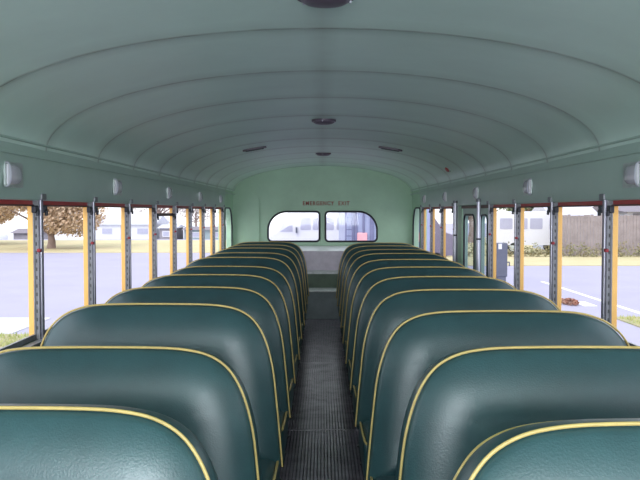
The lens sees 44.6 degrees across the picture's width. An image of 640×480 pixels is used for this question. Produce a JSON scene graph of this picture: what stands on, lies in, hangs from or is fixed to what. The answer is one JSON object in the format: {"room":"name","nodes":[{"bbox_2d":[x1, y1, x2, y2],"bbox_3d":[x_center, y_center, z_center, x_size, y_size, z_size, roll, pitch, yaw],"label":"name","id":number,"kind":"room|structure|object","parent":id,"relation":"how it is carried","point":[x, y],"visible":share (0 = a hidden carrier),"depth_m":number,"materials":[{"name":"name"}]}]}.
{"room":"transit interior","nodes":[
{"label":"transit interior","id":0,"kind":"room"},
{"bbox_2d":[0,141,232,347],"bbox_3d":[-1.154,0.334,4.169,0.095,1.502,11.500,0,2,0],"label":"wall","id":1,"kind":"structure","parent":0,"point":[45,182],"depth_m":3.88,"materials":[{"name":"green metal"}]},
{"bbox_2d":[3,161,22,187],"bbox_3d":[-1.105,-0.237,2.839,0.028,0.092,0.165,0,2,0],"label":"lamp","id":2,"kind":"object","parent":1,"relation":"attached to","point":[12,171],"visible":1,"depth_m":2.79,"materials":[{"name":"white glass"}]},
{"bbox_2d":[0,204,38,350],"bbox_3d":[-1.144,0.142,2.815,0.038,0.546,0.668,0,2,0],"label":"window","id":3,"kind":"structure","parent":1,"relation":"in","point":[34,209],"depth_m":3.03,"materials":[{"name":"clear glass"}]},
{"bbox_2d":[43,205,92,332],"bbox_3d":[-1.142,0.115,3.544,0.038,0.546,0.668,0,2,0],"label":"window","id":4,"kind":"structure","parent":1,"relation":"in","point":[89,209],"depth_m":3.44,"materials":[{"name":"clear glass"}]},
{"bbox_2d":[95,206,128,214],"bbox_3d":[-1.139,0.088,4.274,0.038,0.546,0.668,0,2,0],"label":"window","id":5,"kind":"structure","parent":1,"relation":"in","point":[126,209],"depth_m":4.31,"materials":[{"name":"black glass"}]},
{"bbox_2d":[0,148,234,194],"bbox_3d":[-1.104,-0.365,4.143,0.010,0.012,11.500,0,2,0],"label":"trim","id":6,"kind":"structure","parent":1,"relation":"attached to","point":[1,149],"depth_m":3.68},
{"bbox_2d":[0,134,234,190],"bbox_3d":[-1.102,-0.416,4.141,0.010,0.010,11.500,0,2,0],"label":"trim","id":7,"kind":"structure","parent":1,"relation":"attached to","point":[1,135],"depth_m":3.66,"materials":[{"name":"green metal"}]},
{"bbox_2d":[113,178,121,195],"bbox_3d":[-1.100,-0.290,4.283,0.028,0.092,0.165,0,2,0],"label":"lamp","id":8,"kind":"object","parent":1,"relation":"attached to","point":[117,183],"visible":1,"depth_m":4.22,"materials":[{"name":"white glass"}]},
{"bbox_2d":[131,207,155,213],"bbox_3d":[-1.137,0.061,5.003,0.038,0.546,0.668,0,2,0],"label":"window","id":9,"kind":"structure","parent":1,"relation":"in","point":[153,209],"depth_m":5.05,"materials":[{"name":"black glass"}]},
{"bbox_2d":[157,213,175,219],"bbox_3d":[-1.135,0.055,5.734,0.038,0.503,0.668,0,2,0],"label":"window","id":10,"kind":"structure","parent":1,"relation":"in","point":[158,214],"depth_m":5.80,"materials":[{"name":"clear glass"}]},
{"bbox_2d":[167,187,172,199],"bbox_3d":[-1.095,-0.344,5.727,0.028,0.092,0.165,0,2,0],"label":"lamp","id":11,"kind":"object","parent":1,"relation":"attached to","point":[169,189],"visible":1,"depth_m":5.66,"materials":[{"name":"silver metal"}]},
{"bbox_2d":[198,192,202,201],"bbox_3d":[-1.091,-0.398,7.171,0.028,0.092,0.165,0,2,0],"label":"lamp","id":12,"kind":"object","parent":1,"relation":"attached to","point":[200,196],"visible":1,"depth_m":7.10,"materials":[{"name":"white glass"}]},
{"bbox_2d":[0,0,639,191],"bbox_3d":[0.013,-0.582,4.131,2.374,0.377,11.600,0,2,0],"label":"ceiling","id":13,"kind":"structure","parent":0,"point":[181,88],"depth_m":2.92,"materials":[{"name":"green metal"}]},
{"bbox_2d":[243,146,266,151],"bbox_3d":[-0.543,-0.756,6.478,0.199,0.046,0.090,0,2,0],"label":"ceiling vent","id":14,"kind":"object","parent":13,"relation":"in","point":[262,147],"visible":1,"depth_m":6.44,"materials":[{"name":"grey metal"}]},
{"bbox_2d":[316,153,330,155],"bbox_3d":[0.033,-0.835,7.634,0.151,0.030,0.151,0,2,0],"label":"recessed light","id":15,"kind":"object","parent":13,"relation":"in","point":[318,154],"visible":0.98,"depth_m":7.58,"materials":[{"name":"silver metal"}]},
{"bbox_2d":[312,118,335,124],"bbox_3d":[0.024,-0.732,4.846,0.151,0.030,0.151,0,2,0],"label":"recessed light","id":16,"kind":"object","parent":13,"relation":"in","point":[321,121],"visible":1,"depth_m":4.80,"materials":[{"name":"silver metal"}]},
{"bbox_2d":[298,0,352,7],"bbox_3d":[0.015,-0.627,2.033,0.151,0.030,0.151,0,2,0],"label":"recessed light","id":17,"kind":"object","parent":13,"relation":"in","point":[312,3],"visible":1,"depth_m":2.03,"materials":[{"name":"silver metal"}]},
{"bbox_2d":[378,146,401,151],"bbox_3d":[0.585,-0.756,6.474,0.199,0.046,0.090,0,2,0],"label":"ceiling vent","id":18,"kind":"object","parent":13,"relation":"in","point":[381,147],"visible":1,"depth_m":6.44,"materials":[{"name":"grey metal"}]},
{"bbox_2d":[280,319,363,479],"bbox_3d":[0.013,1.107,4.194,2.400,0.057,11.500,0,2,0],"label":"floor","id":19,"kind":"structure","parent":0,"point":[323,440],"depth_m":4.68,"materials":[{"name":"rubber"}]},
{"bbox_2d":[0,404,217,479],"bbox_3d":[-0.647,0.755,1.340,1.006,0.868,0.573,0,2,0],"label":"seat","id":20,"kind":"object","parent":19,"relation":"on","point":[38,441],"visible":1,"depth_m":1.46,"materials":[{"name":"teal leather"}]},
{"bbox_2d":[0,346,261,479],"bbox_3d":[-0.649,0.733,2.039,1.006,0.861,0.573,0,2,0],"label":"seat","id":21,"kind":"object","parent":19,"relation":"on","point":[198,389],"visible":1,"depth_m":2.14,"materials":[{"name":"teal leather"}]},
{"bbox_2d":[40,303,283,479],"bbox_3d":[-0.636,0.688,2.738,1.006,0.899,0.573,0,2,0],"label":"seat","id":22,"kind":"object","parent":19,"relation":"on","point":[231,334],"visible":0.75,"depth_m":2.84,"materials":[{"name":"teal leather"}]},
{"bbox_2d":[260,459,279,479],"bbox_3d":[-0.594,0.865,2.692,0.885,0.170,0.468,0,2,0],"label":"cushion","id":23,"kind":"object","parent":22,"relation":"on","point":[270,468],"depth_m":2.73,"materials":[{"name":"green leather"}]},
{"bbox_2d":[104,286,290,479],"bbox_3d":[-0.635,0.665,3.438,1.004,0.893,0.573,0,2,0],"label":"seat","id":24,"kind":"object","parent":19,"relation":"on","point":[255,304],"visible":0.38,"depth_m":3.56,"materials":[{"name":"green leather"}]},
{"bbox_2d":[280,410,287,465],"bbox_3d":[-0.592,0.839,3.391,0.885,0.170,0.468,0,2,0],"label":"cushion","id":25,"kind":"object","parent":24,"relation":"on","point":[283,413],"depth_m":3.38,"materials":[{"name":"green leather"}]},
{"bbox_2d":[142,274,295,453],"bbox_3d":[-0.633,0.639,4.137,1.003,0.893,0.573,0,2,0],"label":"seat","id":26,"kind":"object","parent":19,"relation":"on","point":[265,287],"visible":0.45,"depth_m":4.26,"materials":[{"name":"green leather"}]},
{"bbox_2d":[288,378,293,419],"bbox_3d":[-0.590,0.813,4.091,0.885,0.170,0.468,0,2,0],"label":"cushion","id":27,"kind":"object","parent":26,"relation":"on","point":[291,380],"depth_m":4.08,"materials":[{"name":"green leather"}]},
{"bbox_2d":[170,266,299,417],"bbox_3d":[-0.629,0.615,4.837,1.007,0.889,0.573,0,2,0],"label":"seat","id":28,"kind":"object","parent":19,"relation":"on","point":[275,276],"visible":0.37,"depth_m":4.96,"materials":[{"name":"green leather"}]},
{"bbox_2d":[294,355,297,386],"bbox_3d":[-0.587,0.787,4.790,0.885,0.170,0.468,0,2,0],"label":"cushion","id":29,"kind":"object","parent":28,"relation":"on","point":[295,356],"depth_m":4.80,"materials":[{"name":"green leather"}]},
{"bbox_2d":[186,257,301,390],"bbox_3d":[-0.629,0.581,5.536,1.002,0.905,0.573,0,2,0],"label":"seat","id":30,"kind":"object","parent":19,"relation":"on","point":[283,268],"visible":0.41,"depth_m":5.66,"materials":[{"name":"green leather"}]},
{"bbox_2d":[205,252,304,369],"bbox_3d":[-0.625,0.557,6.236,1.006,0.901,0.573,0,2,0],"label":"seat","id":31,"kind":"object","parent":19,"relation":"on","point":[284,258],"visible":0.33,"depth_m":6.36,"materials":[{"name":"green leather"}]},
{"bbox_2d":[215,248,306,353],"bbox_3d":[-0.624,0.528,6.935,1.004,0.907,0.573,0,2,0],"label":"seat","id":32,"kind":"object","parent":19,"relation":"on","point":[286,252],"visible":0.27,"depth_m":7.06,"materials":[{"name":"green leather"}]},
{"bbox_2d":[226,244,307,339],"bbox_3d":[-0.623,0.503,7.635,1.002,0.905,0.573,0,2,0],"label":"seat","id":33,"kind":"object","parent":19,"relation":"on","point":[289,248],"visible":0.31,"depth_m":7.77,"materials":[{"name":"green leather"}]},
{"bbox_2d":[236,242,308,328],"bbox_3d":[-0.619,0.476,8.334,1.006,0.907,0.573,0,2,0],"label":"seat","id":34,"kind":"object","parent":19,"relation":"on","point":[293,245],"visible":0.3,"depth_m":8.46,"materials":[{"name":"green leather"}]},
{"bbox_2d":[299,246,347,318],"bbox_3d":[0.030,0.490,9.420,1.800,0.799,0.980,0,2,0],"label":"step platform","id":35,"kind":"object","parent":19,"relation":"on","point":[322,262],"visible":0.07,"depth_m":9.32,"materials":[{"name":"grey metal"}]},
{"bbox_2d":[299,246,347,250],"bbox_3d":[0.031,0.105,9.746,1.800,0.055,0.300,0,2,0],"label":"shelf","id":36,"kind":"object","parent":35,"relation":"attached to","point":[304,248],"depth_m":9.73,"materials":[{"name":"metal"}]},
{"bbox_2d":[336,243,412,331],"bbox_3d":[0.670,0.484,8.160,1.008,0.903,0.573,0,2,0],"label":"seat","id":37,"kind":"object","parent":19,"relation":"on","point":[352,246],"visible":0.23,"depth_m":8.29,"materials":[{"name":"green leather"}]},
{"bbox_2d":[337,245,422,337],"bbox_3d":[0.667,0.510,7.460,1.009,0.903,0.573,0,2,0],"label":"seat","id":38,"kind":"object","parent":19,"relation":"on","point":[351,252],"visible":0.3,"depth_m":7.59,"materials":[{"name":"green leather"}]},
{"bbox_2d":[339,249,433,356],"bbox_3d":[0.668,0.537,6.761,1.003,0.902,0.573,0,2,0],"label":"seat","id":39,"kind":"object","parent":19,"relation":"on","point":[356,255],"visible":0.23,"depth_m":6.89,"materials":[{"name":"green leather"}]},
{"bbox_2d":[340,253,447,374],"bbox_3d":[0.664,0.561,6.061,1.006,0.905,0.573,0,2,0],"label":"seat","id":40,"kind":"object","parent":19,"relation":"on","point":[360,260],"visible":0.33,"depth_m":6.19,"materials":[{"name":"green leather"}]},
{"bbox_2d":[342,259,465,396],"bbox_3d":[0.661,0.589,5.362,1.009,0.901,0.573,0,2,0],"label":"seat","id":41,"kind":"object","parent":19,"relation":"on","point":[366,267],"visible":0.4,"depth_m":5.49,"materials":[{"name":"green leather"}]},
{"bbox_2d":[345,266,486,425],"bbox_3d":[0.658,0.617,4.663,1.009,0.897,0.573,0,2,0],"label":"seat","id":42,"kind":"object","parent":19,"relation":"on","point":[368,280],"visible":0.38,"depth_m":4.79,"materials":[{"name":"green leather"}]},
{"bbox_2d":[348,360,352,394],"bbox_3d":[0.617,0.794,4.617,0.885,0.170,0.468,0,2,0],"label":"cushion","id":43,"kind":"object","parent":42,"relation":"on","point":[349,361],"depth_m":4.62,"materials":[{"name":"green leather"}]},
{"bbox_2d":[349,276,516,465],"bbox_3d":[0.658,0.643,3.963,1.006,0.897,0.573,0,2,0],"label":"seat","id":44,"kind":"object","parent":19,"relation":"on","point":[382,289],"visible":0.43,"depth_m":4.08,"materials":[{"name":"green leather"}]},
{"bbox_2d":[353,385,358,429],"bbox_3d":[0.615,0.820,3.917,0.885,0.170,0.468,0,2,0],"label":"cushion","id":45,"kind":"object","parent":44,"relation":"on","point":[354,386],"depth_m":3.90,"materials":[{"name":"green leather"}]},
{"bbox_2d":[453,201,457,261],"bbox_3d":[1.129,0.335,6.533,0.042,1.326,0.042,0,2,0],"label":"pole","id":46,"kind":"object","parent":19,"relation":"on","point":[454,202],"visible":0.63,"depth_m":6.51,"materials":[{"name":"silver metal"}]},
{"bbox_2d":[354,289,560,476],"bbox_3d":[0.654,0.668,3.264,1.009,0.899,0.573,0,2,0],"label":"seat","id":47,"kind":"object","parent":19,"relation":"on","point":[396,308],"visible":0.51,"depth_m":3.38,"materials":[{"name":"green leather"}]},
{"bbox_2d":[359,420,368,476],"bbox_3d":[0.613,0.846,3.218,0.885,0.170,0.468,0,2,0],"label":"cushion","id":48,"kind":"object","parent":47,"relation":"on","point":[363,424],"depth_m":3.16,"materials":[{"name":"teal leather"}]},
{"bbox_2d":[476,199,480,271],"bbox_3d":[1.142,0.368,5.634,0.049,1.326,0.049,0,2,0],"label":"pole","id":49,"kind":"object","parent":19,"relation":"on","point":[478,234],"visible":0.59,"depth_m":5.61,"materials":[{"name":"silver metal"}]},
{"bbox_2d":[364,310,629,479],"bbox_3d":[0.657,0.696,2.564,1.006,0.895,0.573,0,2,0],"label":"seat","id":50,"kind":"object","parent":19,"relation":"on","point":[421,340],"visible":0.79,"depth_m":2.67,"materials":[{"name":"green leather"}]},
{"bbox_2d":[373,475,395,479],"bbox_3d":[0.615,0.872,2.518,0.885,0.170,0.468,0,2,0],"label":"cushion","id":51,"kind":"object","parent":50,"relation":"on","point":[375,477],"depth_m":2.63,"materials":[{"name":"teal leather"}]},
{"bbox_2d":[395,346,639,479],"bbox_3d":[0.677,0.724,1.865,1.006,0.892,0.573,0,2,0],"label":"seat","id":52,"kind":"object","parent":19,"relation":"on","point":[468,397],"visible":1,"depth_m":1.97,"materials":[{"name":"teal leather"}]},
{"bbox_2d":[453,418,639,479],"bbox_3d":[0.665,0.753,1.165,1.006,0.886,0.573,0,2,0],"label":"seat","id":53,"kind":"object","parent":19,"relation":"on","point":[579,449],"visible":1,"depth_m":1.29,"materials":[{"name":"teal leather"}]},
{"bbox_2d":[233,166,411,245],"bbox_3d":[0.032,-0.034,9.912,2.272,1.811,0.084,0,2,0],"label":"wall","id":54,"kind":"structure","parent":0,"point":[257,198],"depth_m":9.87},
{"bbox_2d":[267,211,319,241],"bbox_3d":[-0.332,-0.171,9.895,0.677,0.401,0.040,0,2,0],"label":"window","id":55,"kind":"structure","parent":54,"relation":"in","point":[318,212],"depth_m":9.88,"materials":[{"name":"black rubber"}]},
{"bbox_2d":[325,211,377,241],"bbox_3d":[0.396,-0.171,9.893,0.676,0.401,0.040,0,2,0],"label":"window","id":56,"kind":"structure","parent":54,"relation":"in","point":[326,212],"depth_m":9.88,"materials":[{"name":"clear glass"}]},
{"bbox_2d":[412,142,639,331],"bbox_3d":[1.181,0.335,4.162,0.095,1.502,11.500,0,2,0],"label":"wall","id":57,"kind":"structure","parent":0,"point":[600,182],"depth_m":3.88,"materials":[{"name":"green metal"}]},
{"bbox_2d":[442,192,446,201],"bbox_3d":[1.137,-0.397,7.164,0.028,0.092,0.165,0,2,0],"label":"lamp","id":58,"kind":"object","parent":57,"relation":"attached to","point":[444,196],"visible":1,"depth_m":7.09,"materials":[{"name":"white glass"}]},
{"bbox_2d":[456,205,487,276],"bbox_3d":[1.170,0.348,6.078,0.100,1.232,1.350,0,2,0],"label":"door","id":59,"kind":"structure","parent":57,"relation":"in","point":[463,212],"depth_m":6.12,"materials":[{"name":"green metal"}]},
{"bbox_2d":[472,187,478,199],"bbox_3d":[1.132,-0.344,5.720,0.028,0.092,0.165,0,2,0],"label":"lamp","id":60,"kind":"object","parent":57,"relation":"attached to","point":[475,189],"visible":0.98,"depth_m":5.65,"materials":[{"name":"white glass"}]},
{"bbox_2d":[489,207,513,213],"bbox_3d":[1.169,0.061,4.996,0.038,0.546,0.668,0,2,0],"label":"window","id":61,"kind":"structure","parent":57,"relation":"in","point":[491,209],"depth_m":5.13,"materials":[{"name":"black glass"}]},
{"bbox_2d":[410,149,639,194],"bbox_3d":[1.130,-0.365,4.136,0.010,0.012,11.500,0,2,0],"label":"trim","id":62,"kind":"structure","parent":57,"relation":"attached to","point":[638,150],"depth_m":3.72,"materials":[{"name":"metal"}]},
{"bbox_2d":[410,135,639,190],"bbox_3d":[1.128,-0.416,4.134,0.010,0.010,11.500,0,2,0],"label":"trim","id":63,"kind":"structure","parent":57,"relation":"attached to","point":[638,136],"depth_m":3.71,"materials":[{"name":"green metal"}]},
{"bbox_2d":[523,178,531,195],"bbox_3d":[1.127,-0.290,4.276,0.028,0.092,0.165,0,2,0],"label":"lamp","id":64,"kind":"object","parent":57,"relation":"attached to","point":[527,183],"visible":1,"depth_m":4.22,"materials":[{"name":"silver metal"}]},
{"bbox_2d":[516,206,549,214],"bbox_3d":[1.167,0.088,4.266,0.038,0.546,0.668,0,2,0],"label":"window","id":65,"kind":"structure","parent":57,"relation":"in","point":[518,209],"depth_m":4.33,"materials":[{"name":"clear glass"}]},
{"bbox_2d":[552,205,601,215],"bbox_3d":[1.164,0.116,3.537,0.038,0.546,0.668,0,2,0],"label":"window","id":66,"kind":"structure","parent":57,"relation":"in","point":[555,209],"depth_m":3.50,"materials":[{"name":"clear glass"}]},
{"bbox_2d":[606,204,639,345],"bbox_3d":[1.162,0.143,2.808,0.038,0.546,0.668,0,2,0],"label":"window","id":67,"kind":"structure","parent":57,"relation":"in","point":[610,209],"depth_m":3.07,"materials":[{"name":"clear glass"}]},
{"bbox_2d":[623,161,639,187],"bbox_3d":[1.123,-0.236,2.832,0.028,0.092,0.165,0,2,0],"label":"lamp","id":68,"kind":"object","parent":57,"relation":"attached to","point":[631,171],"visible":1,"depth_m":2.79,"materials":[{"name":"silver metal"}]},
{"label":"outside","id":69,"kind":"structure","parent":0,"visible":0},
{"bbox_2d":[0,318,50,333],"bbox_3d":[-8.531,1.542,13.844,6.850,0.070,1.900,0,2,0],"label":"concrete path","id":70,"kind":"structure","parent":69,"point":[7,325],"depth_m":13.89,"materials":[{"name":"white concrete"}]},
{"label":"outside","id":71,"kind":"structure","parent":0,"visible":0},
{"bbox_2d":[0,331,28,347],"bbox_3d":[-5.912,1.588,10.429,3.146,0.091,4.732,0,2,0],"label":"grass","id":72,"kind":"structure","parent":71,"point":[16,334],"depth_m":12.33,"materials":[{"name":"green plant"}]},
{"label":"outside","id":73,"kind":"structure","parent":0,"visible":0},
{"bbox_2d":[617,313,639,327],"bbox_3d":[9.807,1.685,9.988,8.450,0.070,9.900,0,2,0],"label":"grass lawn","id":74,"kind":"structure","parent":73,"point":[628,321],"depth_m":14.40,"materials":[{"name":"plant"}]},
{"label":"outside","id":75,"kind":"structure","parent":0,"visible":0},
{"bbox_2d":[0,240,217,252],"bbox_3d":[-31.602,0.341,46.146,56.500,0.070,16.000,0,2,0],"label":"grass verge","id":76,"kind":"structure","parent":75,"point":[6,246],"depth_m":44.42,"materials":[{"name":"plant"}]},
{"bbox_2d":[0,206,25,224],"bbox_3d":[-21.000,-2.152,46.960,7.288,5.042,6.737,-2,3,-40],"label":"tree","id":77,"kind":"object","parent":76,"relation":"on","point":[5,215],"visible":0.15,"depth_m":46.48,"materials":[{"name":"brown plant"}]},
{"bbox_2d":[2,206,107,248],"bbox_3d":[-14.461,-2.055,42.130,6.031,5.215,6.818,1,2,30],"label":"tree","id":78,"kind":"object","parent":76,"relation":"on","point":[58,218],"visible":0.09,"depth_m":41.01,"materials":[{"name":"brown plant"}]},
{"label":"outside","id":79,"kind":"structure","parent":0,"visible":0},
{"bbox_2d":[446,237,639,265],"bbox_3d":[22.142,0.403,44.475,36.000,0.070,31.000,0,2,0],"label":"grass verge","id":80,"kind":"structure","parent":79,"point":[541,260],"depth_m":31.85,"materials":[{"name":"plant"}]},
{"bbox_2d":[451,208,504,242],"bbox_3d":[9.739,-3.137,49.954,5.334,6.775,5.021,0,2,0],"label":"tree","id":81,"kind":"object","parent":80,"relation":"on","point":[470,218],"visible":0.02,"depth_m":49.80,"materials":[{"name":"green plant"}]},
{"bbox_2d":[499,208,533,210],"bbox_3d":[14.377,-2.272,53.822,4.555,4.762,5.144,0,2,0],"label":"tree","id":82,"kind":"object","parent":80,"relation":"on","point":[507,209],"visible":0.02,"depth_m":53.74,"materials":[{"name":"green plant"}]},
{"bbox_2d":[486,211,570,253],"bbox_3d":[10.149,-0.351,37.150,4.060,2.019,2.060,0,2,0],"label":"van","id":83,"kind":"object","parent":80,"relation":"on","point":[536,223],"visible":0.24,"depth_m":36.28,"materials":[{"name":"white metal"}]},
{"bbox_2d":[446,240,639,256],"bbox_3d":[13.273,0.541,34.546,17.878,1.190,1.002,0,2,0],"label":"weeds","id":84,"kind":"object","parent":80,"relation":"on","point":[596,251],"visible":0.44,"depth_m":34.50,"materials":[{"name":"green plant"}]},
{"bbox_2d":[532,207,596,249],"bbox_3d":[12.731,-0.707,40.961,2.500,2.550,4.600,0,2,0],"label":"house","id":85,"kind":"structure","parent":80,"relation":"on","point":[574,211],"depth_m":39.59,"materials":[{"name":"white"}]},
{"bbox_2d":[562,214,639,255],"bbox_3d":[16.330,-0.219,35.218,11.235,2.000,0.132,0,2,0],"label":"wooden fence","id":86,"kind":"object","parent":80,"relation":"on","point":[589,224],"visible":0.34,"depth_m":35.16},
{"bbox_2d":[592,206,639,244],"bbox_3d":[17.239,-0.725,43.448,3.500,2.400,7.600,0,2,0],"label":"garage","id":87,"kind":"structure","parent":80,"relation":"on","point":[622,210],"depth_m":40.63,"materials":[{"name":"white"}]},
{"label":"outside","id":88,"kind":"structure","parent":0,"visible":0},
{"bbox_2d":[0,223,281,238],"bbox_3d":[-61.305,-1.489,123.227,116.600,0.100,134.000,0,2,0],"label":"ground","id":89,"kind":"structure","parent":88,"point":[7,228],"depth_m":135.59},
{"bbox_2d":[0,232,7,238],"bbox_3d":[-28.067,-0.120,63.500,4.660,1.599,2.060,0,2,0],"label":"van","id":90,"kind":"object","parent":89,"relation":"on","point":[2,235],"visible":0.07,"depth_m":63.78,"materials":[{"name":"white metal"}]},
{"bbox_2d":[11,229,47,238],"bbox_3d":[-25.081,-0.225,68.370,2.700,1.550,4.100,0,2,0],"label":"shed","id":91,"kind":"object","parent":89,"relation":"on","point":[19,233],"visible":0.2,"depth_m":66.63,"materials":[{"name":"white"}]},
{"bbox_2d":[95,216,169,238],"bbox_3d":[-20.131,-1.335,84.073,6.500,2.600,8.600,0,2,0],"label":"house","id":92,"kind":"structure","parent":89,"relation":"on","point":[111,227],"depth_m":80.10,"materials":[{"name":"white"}]},
{"bbox_2d":[133,208,168,212],"bbox_3d":[-20.981,-4.603,100.268,7.949,7.953,7.675,0,2,0],"label":"tree","id":93,"kind":"object","parent":89,"relation":"on","point":[159,210],"visible":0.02,"depth_m":99.69,"materials":[{"name":"brown plant"}]},
{"bbox_2d":[158,224,184,238],"bbox_3d":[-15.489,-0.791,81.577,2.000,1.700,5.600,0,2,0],"label":"house","id":94,"kind":"structure","parent":89,"relation":"on","point":[164,228],"depth_m":79.28,"materials":[{"name":"white"}]},
{"bbox_2d":[177,209,217,226],"bbox_3d":[-15.504,-2.978,96.161,5.883,5.005,5.437,0,2,0],"label":"tree","id":95,"kind":"object","parent":89,"relation":"on","point":[196,211],"visible":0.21,"depth_m":95.96,"materials":[{"name":"brown plant"}]},
{"bbox_2d":[182,227,217,238],"bbox_3d":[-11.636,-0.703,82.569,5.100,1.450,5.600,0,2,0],"label":"house","id":96,"kind":"structure","parent":89,"relation":"on","point":[195,230],"depth_m":80.06,"materials":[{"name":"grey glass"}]},
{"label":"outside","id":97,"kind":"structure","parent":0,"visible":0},
{"bbox_2d":[0,223,639,345],"bbox_3d":[0.144,1.014,45.069,180.000,1.304,170.000,0,2,0],"label":"pavement","id":98,"kind":"structure","parent":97,"point":[63,272],"depth_m":22.59,"materials":[{"name":"grey asphalt"}]},
{"bbox_2d":[269,213,338,239],"bbox_3d":[1.174,-0.486,30.970,6.450,2.749,2.260,0,2,0],"label":"minibus","id":99,"kind":"object","parent":98,"relation":"on","point":[296,226],"visible":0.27,"depth_m":30.00,"materials":[{"name":"white metal"}]},
{"bbox_2d":[339,209,429,251],"bbox_3d":[1.724,-0.263,22.921,2.200,2.898,7.160,0,2,0],"label":"building","id":100,"kind":"structure","parent":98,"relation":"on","point":[352,226],"depth_m":19.50,"materials":[{"name":"white"}]},
{"bbox_2d":[357,233,366,239],"bbox_3d":[1.052,-0.069,19.483,0.260,0.230,0.070,0,2,0],"label":"tail lamp","id":101,"kind":"object","parent":100,"relation":"attached to","point":[360,236],"depth_m":19.45,"materials":[{"name":"plastic"}]},
{"bbox_2d":[435,219,452,255],"bbox_3d":[3.647,-0.022,28.577,2.810,1.999,1.960,0,2,0],"label":"van","id":102,"kind":"object","parent":98,"relation":"on","point":[449,237],"visible":0.09,"depth_m":27.76,"materials":[{"name":"grey metal"}]},
{"bbox_2d":[496,243,509,280],"bbox_3d":[4.719,0.682,20.143,0.370,1.220,0.262,0,2,0],"label":"cabinet","id":103,"kind":"object","parent":98,"relation":"on","point":[501,248],"visible":0.78,"depth_m":20.02,"materials":[{"name":"grey metal"}]},
{"bbox_2d":[561,298,579,305],"bbox_3d":[5.448,1.347,17.043,0.364,0.183,0.720,0,2,0],"label":"leaf litter","id":104,"kind":"object","parent":98,"relation":"on","point":[567,301],"visible":1,"depth_m":16.94,"materials":[{"name":"brown plant"}]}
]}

